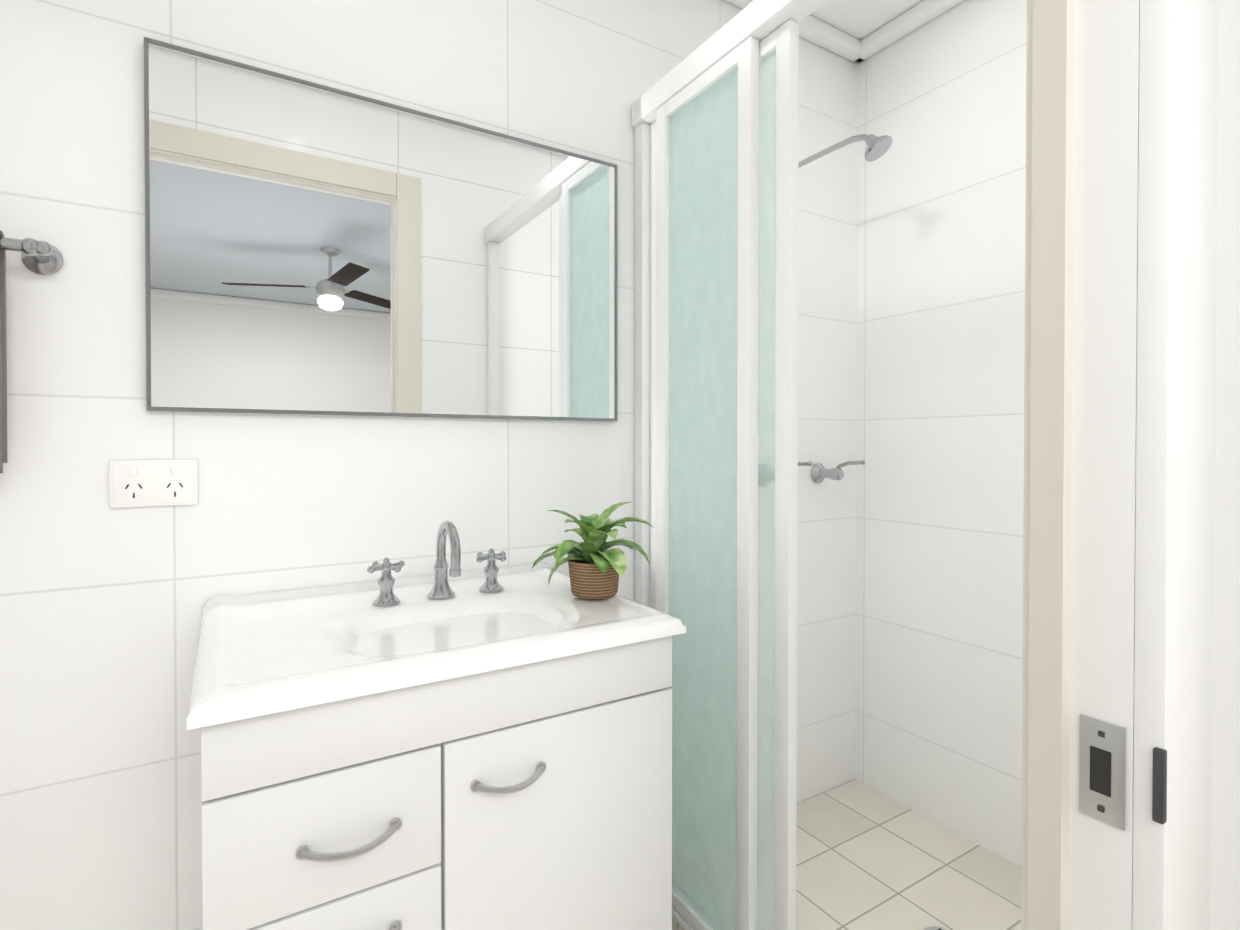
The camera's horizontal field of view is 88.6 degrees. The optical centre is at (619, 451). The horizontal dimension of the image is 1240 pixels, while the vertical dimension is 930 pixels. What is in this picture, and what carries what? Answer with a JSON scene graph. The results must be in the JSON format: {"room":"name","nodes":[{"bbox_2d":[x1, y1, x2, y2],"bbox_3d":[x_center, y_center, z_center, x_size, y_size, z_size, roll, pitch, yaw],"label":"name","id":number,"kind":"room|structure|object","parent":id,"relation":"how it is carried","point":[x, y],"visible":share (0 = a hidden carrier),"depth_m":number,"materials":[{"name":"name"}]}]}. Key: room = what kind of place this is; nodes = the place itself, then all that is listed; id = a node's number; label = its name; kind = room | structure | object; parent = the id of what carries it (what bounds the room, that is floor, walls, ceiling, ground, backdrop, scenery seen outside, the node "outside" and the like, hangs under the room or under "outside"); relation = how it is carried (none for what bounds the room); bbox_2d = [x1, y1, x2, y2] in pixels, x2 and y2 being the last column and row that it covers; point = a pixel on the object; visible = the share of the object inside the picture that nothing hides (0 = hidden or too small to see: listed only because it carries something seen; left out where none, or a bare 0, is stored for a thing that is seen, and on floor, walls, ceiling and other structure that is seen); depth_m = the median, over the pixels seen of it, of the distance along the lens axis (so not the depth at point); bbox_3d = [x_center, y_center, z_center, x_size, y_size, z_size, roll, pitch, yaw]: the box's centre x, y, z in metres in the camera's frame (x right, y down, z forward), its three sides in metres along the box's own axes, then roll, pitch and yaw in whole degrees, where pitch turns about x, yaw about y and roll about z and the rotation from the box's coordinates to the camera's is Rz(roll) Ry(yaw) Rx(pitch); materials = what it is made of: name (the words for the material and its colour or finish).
{"room":"bathroom","nodes":[
{"label":"bathroom","id":0,"kind":"room"},
{"bbox_2d":[0,0,857,929],"bbox_3d":[-0.530,-0.079,1.349,3.216,2.450,0.100,0,1,-32],"label":"wall","id":1,"kind":"structure","parent":0,"point":[102,602],"depth_m":1.19,"materials":[{"name":"tile"}]},
{"bbox_2d":[0,237,63,274],"bbox_3d":[-1.196,-0.310,0.826,0.707,0.052,0.088,0,1,-32],"label":"towel rail","id":2,"kind":"object","parent":1,"relation":"attached to","point":[42,257],"visible":1,"depth_m":0.99,"materials":[{"name":"silver metal"}]},
{"bbox_2d":[0,230,6,472],"bbox_3d":[-1.167,-0.147,0.807,0.565,0.365,0.052,0,1,-32],"label":"hanging towel","id":3,"kind":"object","parent":2,"relation":"hanging from","point":[3,383],"visible":0.9,"depth_m":0.97,"materials":[{"name":"grey fabric"}]},
{"bbox_2d":[109,459,197,507],"bbox_3d":[-0.812,0.056,1.109,0.126,0.082,0.014,0,1,-32],"label":"electrical outlet","id":4,"kind":"object","parent":1,"relation":"attached to","point":[152,482],"visible":1,"depth_m":1.10,"materials":[{"name":"white plastic"}]},
{"bbox_2d":[144,37,617,420],"bbox_3d":[-0.414,-0.392,1.345,0.949,0.638,0.019,0,1,-32],"label":"mirror","id":5,"kind":"object","parent":1,"relation":"attached to","point":[314,248],"visible":0.96,"depth_m":1.27,"materials":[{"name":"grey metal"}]},
{"bbox_2d":[758,461,812,485],"bbox_3d":[0.472,0.066,1.826,0.084,0.076,0.142,0,1,-32],"label":"tap","id":6,"kind":"object","parent":1,"relation":"attached to","point":[809,463],"visible":0.25,"depth_m":1.85,"materials":[{"name":"silver metal"}]},
{"bbox_2d":[725,0,869,62],"bbox_3d":[-0.490,-1.278,1.274,3.016,0.050,0.050,0,1,-32],"label":"crown molding","id":7,"kind":"structure","parent":1,"relation":"attached to","point":[812,29],"depth_m":1.96,"materials":[{"name":"white paint"}]},
{"bbox_2d":[811,460,865,482],"bbox_3d":[0.668,0.065,1.946,0.084,0.076,0.142,0,1,-32],"label":"tap","id":8,"kind":"object","parent":1,"relation":"attached to","point":[819,472],"visible":1,"depth_m":1.94,"materials":[{"name":"silver metal"}]},
{"bbox_2d":[798,134,892,167],"bbox_3d":[0.603,-0.823,1.778,0.076,0.111,0.345,0,1,-32],"label":"shower head","id":9,"kind":"object","parent":1,"relation":"attached to","point":[878,147],"visible":0.67,"depth_m":1.68},
{"bbox_2d":[810,0,922,40],"bbox_3d":[-0.218,-1.329,0.830,3.216,0.060,1.290,0,1,-32],"label":"ceiling","id":10,"kind":"structure","parent":0,"point":[860,20],"depth_m":1.90,"materials":[{"name":"white paint"}]},
{"bbox_2d":[855,0,1026,866],"bbox_3d":[1.121,-0.082,1.641,0.100,2.450,1.135,0,1,-32],"label":"wall","id":11,"kind":"structure","parent":0,"point":[941,188],"depth_m":1.84,"materials":[{"name":"tile"}]},
{"bbox_2d":[863,0,963,56],"bbox_3d":[1.060,-1.281,1.585,0.050,0.050,0.990,0,1,-32],"label":"crown molding","id":12,"kind":"structure","parent":11,"relation":"attached to","point":[925,11],"depth_m":1.89,"materials":[{"name":"white paint"}]},
{"bbox_2d":[1210,0,1239,929],"bbox_3d":[-0.156,-0.067,0.156,5.200,2.450,0.055,0,1,-32],"label":"wall","id":13,"kind":"structure","parent":0,"point":[1225,858],"depth_m":0.54,"materials":[{"name":"white paint"}]},
{"bbox_2d":[1021,0,1218,929],"bbox_3d":[-0.007,0.071,0.250,1.004,2.172,0.094,0,1,-32],"label":"door frame","id":14,"kind":"structure","parent":13,"relation":"attached to","point":[1120,296],"depth_m":0.46,"materials":[{"name":"white paint"}]},
{"bbox_3d":[-0.218,1.201,0.856,3.216,0.100,1.290,0,1,-32],"label":"floor","id":15,"kind":"structure","parent":0,"visible":0},
{"bbox_2d":[187,561,685,929],"bbox_3d":[-0.320,0.706,1.105,0.688,0.884,0.544,0,1,-32],"label":"bathroom vanity","id":16,"kind":"object","parent":15,"relation":"on","point":[469,755],"visible":0.94,"depth_m":0.90,"materials":[{"name":"white"}]},
{"bbox_2d":[367,521,505,605],"bbox_3d":[-0.324,0.203,1.185,0.272,0.148,0.136,0,1,-32],"label":"faucet","id":17,"kind":"object","parent":16,"relation":"on","point":[441,589],"visible":1,"depth_m":1.19,"materials":[{"name":"silver metal"}]},
{"bbox_2d":[532,502,653,598],"bbox_3d":[-0.057,0.185,1.219,0.208,0.172,0.227,0,1,-32],"label":"potted plant","id":18,"kind":"object","parent":16,"relation":"on","point":[596,568],"visible":1,"depth_m":1.18,"materials":[{"name":"green plant"}]},
{"bbox_2d":[672,779,1020,929],"bbox_3d":[0.699,1.121,1.397,0.886,0.050,1.128,0,1,-32],"label":"shower floor","id":19,"kind":"structure","parent":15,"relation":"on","point":[868,858],"depth_m":1.65,"materials":[{"name":"tile"}]},
{"bbox_2d":[632,0,828,929],"bbox_3d":[0.347,0.108,1.171,0.060,1.980,1.120,0,1,-32],"label":"screen","id":20,"kind":"object","parent":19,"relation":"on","point":[742,47],"visible":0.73,"depth_m":1.35,"materials":[{"name":"white"}]},
{"bbox_2d":[924,926,947,929],"bbox_3d":[0.720,1.093,1.415,0.090,0.004,0.090,0,1,-32],"label":"shower drain","id":21,"kind":"object","parent":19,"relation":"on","point":[934,928],"visible":1,"depth_m":1.45,"materials":[{"name":"silver metal"}]}
]}

